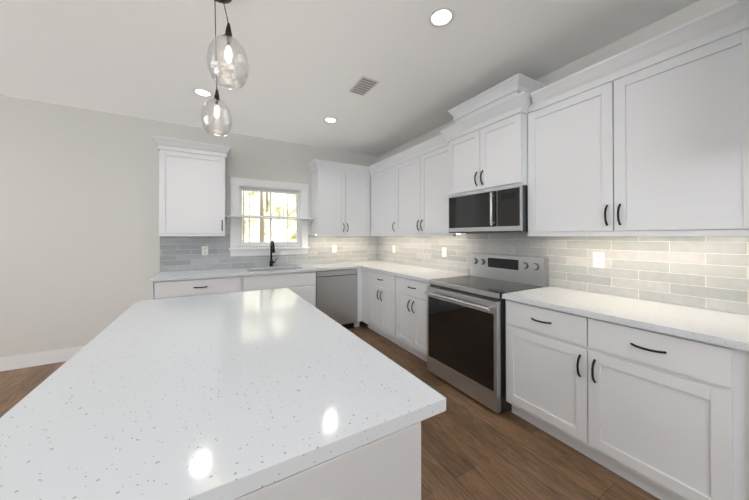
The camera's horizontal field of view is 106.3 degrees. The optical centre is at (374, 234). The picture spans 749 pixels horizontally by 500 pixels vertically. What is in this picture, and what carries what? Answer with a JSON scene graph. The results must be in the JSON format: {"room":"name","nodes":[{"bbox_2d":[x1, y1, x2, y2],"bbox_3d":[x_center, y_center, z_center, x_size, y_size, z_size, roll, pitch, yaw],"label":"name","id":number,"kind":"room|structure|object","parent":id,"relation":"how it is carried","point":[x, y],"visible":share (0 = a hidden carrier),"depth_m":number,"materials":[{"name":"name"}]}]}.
{"room":"kitchen","nodes":[
{"label":"kitchen","id":0,"kind":"room"},
{"bbox_2d":[0,95,377,356],"bbox_3d":[-3.044,-0.014,3.264,7.360,2.750,0.150,0,0,-30],"label":"wall","id":1,"kind":"structure","parent":0,"point":[79,233],"depth_m":3.09,"materials":[{"name":"white paint"}]},
{"bbox_2d":[0,346,83,371],"bbox_3d":[-4.414,1.286,2.389,4.100,0.140,0.014,0,0,-30],"label":"baseboard","id":2,"kind":"structure","parent":1,"relation":"attached to","point":[33,359],"depth_m":2.91,"materials":[{"name":"white wood"}]},
{"bbox_2d":[151,135,230,235],"bbox_3d":[-2.206,-0.534,3.434,0.784,1.108,0.390,0,0,-30],"label":"upper cabinet","id":3,"kind":"object","parent":1,"relation":"attached to","point":[191,188],"visible":1,"depth_m":3.31,"materials":[{"name":"white paint"}]},
{"bbox_2d":[160,234,375,270],"bbox_3d":[-1.287,0.224,4.178,3.060,0.456,0.008,0,0,-30],"label":"tile backsplash","id":4,"kind":"structure","parent":1,"relation":"attached to","point":[177,253],"depth_m":3.86,"materials":[{"name":"grey tile"}]},
{"bbox_2d":[202,246,207,254],"bbox_3d":[-2.201,0.208,3.642,0.072,0.116,0.008,0,0,-30],"label":"outlet","id":5,"kind":"object","parent":4,"relation":"attached to","point":[204,250],"visible":1,"depth_m":3.64,"materials":[{"name":"white plastic"}]},
{"bbox_2d":[229,177,309,255],"bbox_3d":[-1.518,-0.240,4.112,1.104,1.071,0.200,0,0,-30],"label":"window","id":6,"kind":"structure","parent":1,"relation":"in","point":[238,186],"depth_m":4.06,"materials":[{"name":"white wood"}]},
{"bbox_2d":[225,215,313,223],"bbox_3d":[-1.459,-0.208,3.989,1.186,0.088,0.128,0,0,-30],"label":"shelf","id":7,"kind":"object","parent":6,"relation":"attached to","point":[308,219],"visible":0.88,"depth_m":3.89,"materials":[{"name":"white wood"}]},
{"bbox_2d":[311,159,366,235],"bbox_3d":[-0.501,-0.543,4.412,0.890,1.078,0.392,0,0,-30],"label":"upper cabinet","id":8,"kind":"object","parent":1,"relation":"attached to","point":[338,189],"depth_m":4.26,"materials":[{"name":"white paint"}]},
{"bbox_2d":[0,321,659,499],"bbox_3d":[-1.040,1.388,-0.386,7.510,0.100,8.460,0,0,-30],"label":"floor","id":9,"kind":"structure","parent":0,"point":[472,448],"depth_m":1.73,"materials":[{"name":"brown wood"}]},
{"bbox_2d":[152,275,251,299],"bbox_3d":[-2.047,0.922,3.379,0.914,0.876,0.628,0,0,-30],"label":"base cabinet","id":10,"kind":"object","parent":9,"relation":"on","point":[219,285],"depth_m":3.09,"materials":[{"name":"white paint"}]},
{"bbox_2d":[149,261,392,281],"bbox_3d":[-1.117,0.469,3.900,3.078,0.035,0.655,0,0,-30],"label":"countertop","id":11,"kind":"structure","parent":10,"relation":"on","point":[241,271],"depth_m":3.51,"materials":[{"name":"white stone"}]},
{"bbox_2d":[269,241,277,266],"bbox_3d":[-1.403,0.267,3.936,0.113,0.368,0.220,0,0,-30],"label":"gooseneck faucet","id":12,"kind":"object","parent":11,"relation":"on","point":[272,247],"visible":1,"depth_m":3.97,"materials":[{"name":"black metal"}]},
{"bbox_2d":[250,268,297,270],"bbox_3d":[-1.342,0.597,3.770,0.704,0.220,0.424,0,0,-30],"label":"undermount sink basin","id":13,"kind":"object","parent":11,"relation":"in","point":[273,269],"visible":0.04,"depth_m":3.95,"materials":[{"name":"silver metal"}]},
{"bbox_2d":[233,422,420,499],"bbox_3d":[-0.583,0.909,1.338,0.575,0.877,1.810,0,0,-30],"label":"base cabinet","id":14,"kind":"object","parent":9,"relation":"on","point":[387,467],"visible":0.29,"depth_m":0.62,"materials":[{"name":"white paint"}]},
{"bbox_2d":[0,288,445,499],"bbox_3d":[-0.688,0.452,1.298,0.970,0.034,1.840,0,0,-30],"label":"countertop","id":15,"kind":"structure","parent":14,"relation":"on","point":[228,396],"depth_m":0.71,"materials":[{"name":"white stone"}]},
{"bbox_2d":[316,269,356,328],"bbox_3d":[-0.663,0.932,4.162,0.602,0.868,0.614,0,0,-30],"label":"stainless steel dishwasher","id":16,"kind":"object","parent":9,"relation":"on","point":[336,295],"visible":0.75,"depth_m":3.90,"materials":[{"name":"grey metal"}]},
{"bbox_2d":[362,269,365,322],"bbox_3d":[0.155,0.927,4.141,0.628,0.876,0.240,0,0,-30],"label":"base cabinet","id":17,"kind":"object","parent":9,"relation":"on","point":[363,270],"depth_m":4.03,"materials":[{"name":"white paint"}]},
{"bbox_2d":[366,269,389,339],"bbox_3d":[0.371,0.925,3.766,0.628,0.876,0.755,0,0,-30],"label":"base cabinet","id":18,"kind":"object","parent":9,"relation":"on","point":[377,283],"depth_m":3.70,"materials":[{"name":"white paint"}]},
{"bbox_2d":[390,275,429,361],"bbox_3d":[0.664,0.922,3.255,0.628,0.876,0.712,0,0,-30],"label":"base cabinet","id":19,"kind":"object","parent":9,"relation":"on","point":[394,308],"depth_m":3.12,"materials":[{"name":"white paint"}]},
{"bbox_2d":[361,263,469,281],"bbox_3d":[0.457,0.467,3.569,0.678,0.035,1.458,0,0,-30],"label":"countertop","id":20,"kind":"structure","parent":19,"relation":"on","point":[423,274],"depth_m":3.41,"materials":[{"name":"white stone"}]},
{"bbox_2d":[424,253,548,413],"bbox_3d":[0.981,0.779,2.566,0.745,1.154,0.792,0,0,-30],"label":"range","id":21,"kind":"object","parent":9,"relation":"on","point":[466,334],"visible":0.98,"depth_m":2.39,"materials":[{"name":"grey metal"}]},
{"bbox_2d":[506,299,748,499],"bbox_3d":[1.504,0.912,1.756,0.664,0.877,1.125,0,0,-30],"label":"base cabinet","id":22,"kind":"object","parent":9,"relation":"on","point":[661,416],"visible":1,"depth_m":1.44,"materials":[{"name":"white paint"}]},
{"bbox_2d":[502,286,748,351],"bbox_3d":[1.511,0.455,1.759,0.653,0.035,1.132,0,0,-30],"label":"countertop","id":23,"kind":"structure","parent":22,"relation":"on","point":[727,329],"depth_m":1.55,"materials":[{"name":"white stone"}]},
{"bbox_2d":[0,0,699,156],"bbox_3d":[-1.040,-1.462,-0.368,7.510,0.100,8.460,0,0,-30],"label":"ceiling","id":24,"kind":"structure","parent":0,"point":[311,63],"depth_m":2.19,"materials":[{"name":"white paint"}]},
{"bbox_2d":[192,88,212,96],"bbox_3d":[-1.681,-1.388,2.746,0.170,0.007,0.170,0,0,-30],"label":"recessed light","id":25,"kind":"object","parent":24,"relation":"in","point":[202,92],"visible":1,"depth_m":2.74,"materials":[{"name":"white plastic"}]},
{"bbox_2d":[214,0,231,104],"bbox_3d":[-0.893,-1.094,1.607,0.152,0.610,0.243,0,0,-30],"label":"cords","id":26,"kind":"object","parent":24,"relation":"hanging from","point":[229,33],"visible":0.69,"depth_m":1.62,"materials":[{"name":"black metal"}]},
{"bbox_2d":[324,117,337,122],"bbox_3d":[-0.531,-1.384,3.395,0.170,0.007,0.170,0,0,-30],"label":"recessed light","id":27,"kind":"object","parent":24,"relation":"in","point":[330,120],"visible":0.98,"depth_m":3.40,"materials":[{"name":"white plastic"}]},
{"bbox_2d":[348,76,378,95],"bbox_3d":[-0.106,-1.389,2.635,0.170,0.008,0.300,0,0,-30],"label":"ceiling vent","id":28,"kind":"object","parent":24,"relation":"in","point":[363,86],"visible":1,"depth_m":2.62,"materials":[{"name":"white metal"}]},
{"bbox_2d":[428,6,454,27],"bbox_3d":[0.430,-1.394,1.802,0.170,0.007,0.170,0,0,-30],"label":"recessed light","id":29,"kind":"object","parent":24,"relation":"in","point":[443,16],"visible":1,"depth_m":1.79,"materials":[{"name":"white plastic"}]},
{"bbox_2d":[378,0,743,314],"bbox_3d":[2.152,-0.025,1.456,0.150,2.750,8.160,0,0,-30],"label":"wall","id":30,"kind":"structure","parent":0,"point":[681,17],"depth_m":2.00,"materials":[{"name":"white paint"}]},
{"bbox_2d":[367,153,398,235],"bbox_3d":[0.238,-0.542,4.243,0.392,1.074,0.806,0,0,-30],"label":"upper cabinet","id":31,"kind":"object","parent":30,"relation":"attached to","point":[382,176],"depth_m":4.15,"materials":[{"name":"white paint"}]},
{"bbox_2d":[399,133,466,235],"bbox_3d":[0.689,-0.546,3.523,0.328,1.074,1.136,0,0,-30],"label":"upper cabinet","id":32,"kind":"object","parent":30,"relation":"attached to","point":[404,192],"depth_m":3.35,"materials":[{"name":"white paint"}]},
{"bbox_2d":[440,73,545,196],"bbox_3d":[1.111,-0.839,2.651,0.465,0.889,0.920,0,0,-30],"label":"upper cabinet","id":33,"kind":"object","parent":30,"relation":"attached to","point":[485,134],"visible":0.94,"depth_m":2.46,"materials":[{"name":"white paint"}]},
{"bbox_2d":[448,185,528,232],"bbox_3d":[1.115,-0.204,2.649,0.452,0.373,0.790,0,0,-30],"label":"over-the-range microwave","id":34,"kind":"object","parent":33,"relation":"attached to","point":[502,210],"visible":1,"depth_m":2.45,"materials":[{"name":"grey metal"}]},
{"bbox_2d":[376,233,748,314],"bbox_3d":[1.061,0.217,3.191,0.008,0.456,4.058,0,0,-30],"label":"tile backsplash","id":35,"kind":"structure","parent":30,"relation":"attached to","point":[708,272],"depth_m":1.97,"materials":[{"name":"grey tile"}]},
{"bbox_2d":[442,247,446,256],"bbox_3d":[0.871,0.218,3.504,0.008,0.116,0.072,0,0,-30],"label":"electrical outlet plate","id":36,"kind":"object","parent":35,"relation":"attached to","point":[444,251],"visible":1,"depth_m":3.50,"materials":[{"name":"white plastic"}]},
{"bbox_2d":[593,252,604,267],"bbox_3d":[1.678,0.189,2.099,0.008,0.116,0.072,0,0,-30],"label":"electrical outlet plate","id":37,"kind":"object","parent":35,"relation":"attached to","point":[598,259],"visible":1,"depth_m":2.09,"materials":[{"name":"white plastic"}]},
{"bbox_2d":[527,0,748,235],"bbox_3d":[1.621,-0.544,1.836,0.390,1.108,1.118,0,0,-30],"label":"upper cabinet","id":38,"kind":"object","parent":30,"relation":"attached to","point":[649,137],"visible":1,"depth_m":1.61,"materials":[{"name":"white paint"}]},
{"label":"outside","id":39,"kind":"structure","parent":0,"visible":0},
{"bbox_2d":[242,191,296,241],"bbox_3d":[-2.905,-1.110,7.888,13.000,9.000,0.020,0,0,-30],"label":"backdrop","id":40,"kind":"structure","parent":39,"point":[284,232],"depth_m":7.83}
]}

